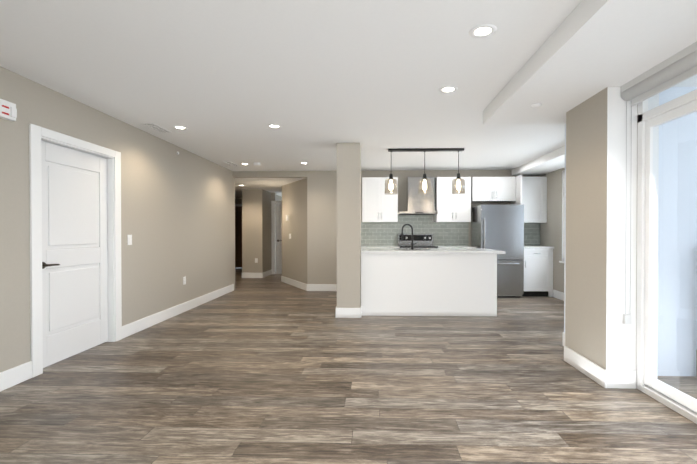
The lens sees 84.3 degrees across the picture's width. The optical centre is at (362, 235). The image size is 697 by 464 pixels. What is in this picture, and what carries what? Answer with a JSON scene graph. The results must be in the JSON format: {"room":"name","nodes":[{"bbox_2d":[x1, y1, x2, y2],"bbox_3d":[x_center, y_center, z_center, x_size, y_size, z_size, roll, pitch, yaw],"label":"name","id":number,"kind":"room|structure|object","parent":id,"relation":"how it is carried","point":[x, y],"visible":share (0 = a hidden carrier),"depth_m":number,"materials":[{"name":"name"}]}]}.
{"room":"empty living room","nodes":[
{"label":"empty living room","id":0,"kind":"room"},
{"bbox_2d":[0,66,234,371],"bbox_3d":[-2.808,-0.128,3.035,0.307,2.600,9.971,0,0,2],"label":"wall","id":1,"kind":"structure","parent":0,"point":[178,218],"depth_m":4.61,"materials":[{"name":"beige paint"}]},
{"bbox_2d":[0,99,16,120],"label":"fire alarm","id":2,"kind":"object","parent":1,"relation":"attached to","point":[8,110],"depth_m":2.92,"materials":[{"name":"white plastic"}]},
{"bbox_2d":[41,140,107,367],"bbox_3d":[-2.772,0.164,3.727,0.113,1.983,0.912,0,0,2],"label":"door","id":3,"kind":"structure","parent":1,"relation":"in","point":[74,262],"depth_m":3.70,"materials":[{"name":"white wood"}]},
{"bbox_2d":[29,124,121,377],"bbox_3d":[-2.789,0.123,3.728,0.184,2.087,1.144,0,0,2],"label":"door frame","id":4,"kind":"structure","parent":1,"relation":"attached to","point":[37,134],"depth_m":3.42,"materials":[{"name":"white wood"}]},
{"bbox_2d":[127,235,131,244],"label":"light switch","id":5,"kind":"object","parent":1,"relation":"attached to","point":[129,237],"depth_m":4.46,"materials":[{"name":"white plastic"}]},
{"bbox_2d":[0,269,635,391],"bbox_3d":[-0.889,1.084,5.455,8.750,0.140,14.600,0,0,2],"label":"baseboard","id":6,"kind":"structure","parent":1,"relation":"attached to","point":[604,378],"depth_m":4.37,"materials":[{"name":"white wood"}]},
{"bbox_2d":[0,268,696,463],"bbox_3d":[-0.887,1.203,5.556,9.050,0.100,15.200,0,0,2],"label":"floor","id":7,"kind":"structure","parent":0,"point":[272,369],"depth_m":2.80,"materials":[{"name":"brown wood"}]},
{"bbox_2d":[337,143,360,307],"bbox_3d":[-0.196,-0.072,5.550,0.330,2.450,0.330,0,0,2],"label":"island column","id":8,"kind":"structure","parent":7,"relation":"on","point":[348,225],"depth_m":5.38,"materials":[{"name":"beige paint"}]},
{"bbox_2d":[361,247,398,249],"bbox_3d":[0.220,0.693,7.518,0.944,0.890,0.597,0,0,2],"label":"countertop","id":9,"kind":"structure","parent":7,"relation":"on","point":[361,247],"depth_m":7.19,"materials":[{"name":"white stone"}]},
{"bbox_2d":[398,234,437,247],"bbox_3d":[1.051,0.556,7.441,0.710,1.165,0.676,0,0,2],"label":"range","id":10,"kind":"object","parent":7,"relation":"on","point":[424,240],"visible":0.33,"depth_m":7.71,"materials":[{"name":"silver metal"}]},
{"bbox_2d":[361,256,496,315],"bbox_3d":[0.954,0.705,5.956,1.935,0.890,0.918,0,0,2],"label":"kitchen island","id":11,"kind":"object","parent":7,"relation":"on","point":[429,282],"depth_m":5.50,"materials":[{"name":"wood"}]},
{"bbox_2d":[361,248,504,255],"bbox_3d":[1.008,0.240,5.942,2.044,0.040,0.960,0,0,2],"label":"island countertop","id":12,"kind":"structure","parent":11,"relation":"on","point":[365,251],"depth_m":5.49,"materials":[{"name":"white stone"}]},
{"bbox_2d":[401,224,417,248],"bbox_3d":[0.761,0.013,6.262,0.276,0.407,0.127,0,0,2],"label":"faucet","id":13,"kind":"object","parent":12,"relation":"on","point":[412,244],"visible":1,"depth_m":6.28,"materials":[{"name":"black metal"}]},
{"bbox_2d":[471,205,523,296],"bbox_3d":[2.543,0.289,7.314,0.776,1.700,0.799,0,0,2],"label":"fridge","id":14,"kind":"object","parent":7,"relation":"on","point":[498,227],"visible":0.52,"depth_m":6.98,"materials":[{"name":"silver metal"}]},
{"bbox_2d":[522,251,552,296],"bbox_3d":[3.258,0.693,7.427,0.570,0.890,0.597,0,0,2],"label":"base cabinet","id":15,"kind":"object","parent":7,"relation":"on","point":[538,265],"depth_m":7.14,"materials":[{"name":"white wood"}]},
{"bbox_2d":[524,247,552,250],"bbox_3d":[3.257,0.228,7.411,0.570,0.040,0.622,0,0,2],"label":"countertop","id":16,"kind":"structure","parent":15,"relation":"on","point":[525,248],"depth_m":7.11,"materials":[{"name":"white stone"}]},
{"bbox_2d":[565,87,637,369],"bbox_3d":[2.067,0.006,3.261,0.370,2.330,0.632,0,0,2],"label":"wall","id":17,"kind":"structure","parent":7,"relation":"on","point":[599,332],"depth_m":3.02,"materials":[{"name":"beige paint"}]},
{"bbox_2d":[0,0,696,175],"bbox_3d":[0.411,-1.282,2.931,6.600,0.290,9.970,0,0,2],"label":"ceiling","id":18,"kind":"structure","parent":0,"point":[222,81],"depth_m":2.87,"materials":[{"name":"paint"}]},
{"bbox_2d":[141,123,171,132],"bbox_3d":[-2.460,-1.284,4.603,0.150,0.011,0.400,0,0,2],"label":"ceiling vent","id":19,"kind":"object","parent":18,"relation":"in","point":[156,127],"depth_m":4.57,"materials":[{"name":"white metal"}]},
{"bbox_2d":[173,126,187,129],"bbox_3d":[-2.180,-1.286,4.594,0.167,0.006,0.167,0,1,-43],"label":"recessed light","id":20,"kind":"object","parent":18,"relation":"in","point":[176,127],"depth_m":4.59,"materials":[{"name":"white plastic"}]},
{"bbox_2d":[223,162,237,165],"bbox_3d":[-2.408,-1.302,7.002,0.150,0.011,0.400,0,0,2],"label":"ceiling vent","id":21,"kind":"object","parent":18,"relation":"in","point":[229,163],"depth_m":6.95,"materials":[{"name":"white metal"}]},
{"bbox_2d":[267,124,281,127],"bbox_3d":[-1.042,-1.285,4.530,0.167,0.006,0.167,0,1,-43],"label":"recessed light","id":22,"kind":"object","parent":18,"relation":"in","point":[270,125],"depth_m":4.53,"materials":[{"name":"white plastic"}]},
{"bbox_2d":[385,148,464,194],"bbox_3d":[0.932,-0.961,5.785,1.204,0.674,0.194,0,0,2],"label":"pendant light","id":23,"kind":"object","parent":18,"relation":"hanging from","point":[424,185],"visible":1,"depth_m":5.76,"materials":[{"name":"clear glass"}]},
{"bbox_2d":[439,86,457,92],"bbox_3d":[0.749,-1.276,3.367,0.167,0.006,0.167,0,1,-43],"label":"recessed light","id":24,"kind":"object","parent":18,"relation":"in","point":[446,89],"depth_m":3.37,"materials":[{"name":"white plastic"}]},
{"bbox_2d":[469,24,496,37],"bbox_3d":[0.747,-1.269,2.393,0.167,0.006,0.167,0,1,-43],"label":"recessed light","id":25,"kind":"object","parent":18,"relation":"in","point":[483,31],"depth_m":2.39,"materials":[{"name":"white plastic"}]},
{"bbox_2d":[531,103,541,107],"bbox_3d":[1.515,-1.129,3.355,0.083,0.021,0.083,0,0,-7],"label":"smoke detector","id":26,"kind":"object","parent":18,"relation":"attached to","point":[536,105],"depth_m":3.33,"materials":[{"name":"white plastic"}]},
{"bbox_2d":[233,170,540,283],"bbox_3d":[-0.841,-0.165,7.915,9.000,2.600,0.140,0,0,2],"label":"wall","id":27,"kind":"structure","parent":0,"point":[308,199],"depth_m":8.09,"materials":[{"name":"beige paint"}]},
{"bbox_2d":[235,206,241,267],"bbox_3d":[-4.107,0.053,12.867,0.965,2.063,0.099,0,0,2],"label":"entry door","id":28,"kind":"structure","parent":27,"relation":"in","point":[238,236],"depth_m":12.88,"materials":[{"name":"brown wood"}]},
{"bbox_2d":[271,201,281,273],"bbox_3d":[-2.159,0.061,10.978,0.899,2.100,0.018,0,0,2],"label":"door frame","id":29,"kind":"structure","parent":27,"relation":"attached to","point":[273,233],"depth_m":10.98,"materials":[{"name":"white wood"}]},
{"bbox_2d":[275,203,281,273],"bbox_3d":[-2.159,0.092,11.008,0.690,2.013,0.099,0,0,2],"label":"hall door","id":30,"kind":"structure","parent":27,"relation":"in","point":[278,215],"depth_m":11.03,"materials":[{"name":"white wood"}]},
{"bbox_2d":[362,177,396,221],"bbox_3d":[0.339,-0.698,7.639,0.694,0.870,0.327,0,0,2],"label":"upper cabinet","id":31,"kind":"object","parent":27,"relation":"attached to","point":[377,206],"depth_m":7.48,"materials":[{"name":"white wood"}]},
{"bbox_2d":[398,177,437,214],"bbox_3d":[1.060,-0.770,7.525,0.742,0.724,0.487,0,0,2],"label":"range hood","id":32,"kind":"object","parent":27,"relation":"attached to","point":[420,204],"visible":0.98,"depth_m":7.46,"materials":[{"name":"silver metal"}]},
{"bbox_2d":[361,215,539,245],"bbox_3d":[1.654,-0.107,7.763,3.797,0.624,0.010,0,0,2],"label":"backsplash","id":33,"kind":"structure","parent":27,"relation":"attached to","point":[443,233],"depth_m":7.77,"materials":[{"name":"tile"}]},
{"bbox_2d":[434,177,472,221],"bbox_3d":[1.765,-0.698,7.596,0.660,0.870,0.327,0,0,2],"label":"upper cabinet","id":34,"kind":"object","parent":27,"relation":"attached to","point":[450,207],"depth_m":7.44,"materials":[{"name":"white wood"}]},
{"bbox_2d":[438,247,476,247],"bbox_3d":[1.765,0.228,7.456,0.708,0.040,0.622,0,0,2],"label":"countertop","id":35,"kind":"structure","parent":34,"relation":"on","point":[438,247],"depth_m":7.14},
{"bbox_2d":[473,176,516,202],"bbox_3d":[2.538,-0.898,7.572,0.824,0.470,0.327,0,0,2],"label":"upper cabinet","id":36,"kind":"object","parent":27,"relation":"attached to","point":[485,189],"depth_m":7.41,"materials":[{"name":"white wood"}]},
{"bbox_2d":[510,175,546,222],"bbox_3d":[3.261,-0.690,7.552,0.572,0.885,0.327,0,0,2],"label":"upper cabinet","id":37,"kind":"object","parent":27,"relation":"attached to","point":[528,193],"depth_m":7.39,"materials":[{"name":"white wood"}]},
{"bbox_2d":[541,169,560,291],"bbox_3d":[3.538,-0.149,5.808,0.080,2.600,3.790,0,0,2],"label":"wall","id":38,"kind":"structure","parent":0,"point":[551,230],"depth_m":7.09,"materials":[{"name":"beige paint"}]},
{"bbox_2d":[559,170,564,262],"bbox_3d":[3.518,-0.325,5.812,0.110,1.631,2.060,0,0,2],"label":"window","id":39,"kind":"structure","parent":38,"relation":"in","point":[563,184],"depth_m":6.80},
{"bbox_2d":[561,124,565,332],"bbox_3d":[2.773,-0.135,3.985,1.300,2.600,0.100,0,0,2],"label":"wall","id":40,"kind":"structure","parent":0,"point":[563,265],"depth_m":4.05,"materials":[{"name":"beige paint"}]},
{"bbox_2d":[657,87,696,375],"bbox_3d":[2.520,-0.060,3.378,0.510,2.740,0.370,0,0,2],"label":"glass pane","id":41,"kind":"structure","parent":0,"point":[682,256],"depth_m":3.19,"materials":[{"name":"clear glass"}]},
{"bbox_2d":[621,42,696,105],"bbox_3d":[1.959,-1.038,0.497,0.129,0.159,4.872,0,0,2],"label":"window blind","id":42,"kind":"object","parent":41,"relation":"attached to","point":[675,69],"visible":0.92,"depth_m":2.53,"materials":[{"name":"plastic"}]},
{"bbox_2d":[623,100,631,323],"bbox_3d":[2.019,-0.182,2.931,0.049,1.710,0.028,0,0,2],"label":"blind cord","id":43,"kind":"object","parent":42,"relation":"hanging from","point":[627,318],"visible":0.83,"depth_m":2.92,"materials":[{"name":"plastic"}]},
{"bbox_2d":[636,89,696,423],"bbox_3d":[2.084,0.037,0.499,0.120,2.310,4.888,0,0,2],"label":"door frame","id":44,"kind":"structure","parent":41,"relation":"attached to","point":[648,382],"depth_m":2.86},
{"bbox_2d":[648,77,696,397],"bbox_3d":[2.086,0.047,0.470,0.045,2.200,4.830,0,0,2],"label":"door","id":45,"kind":"structure","parent":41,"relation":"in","point":[673,247],"depth_m":2.63,"materials":[{"name":"clear glass"}]}
]}

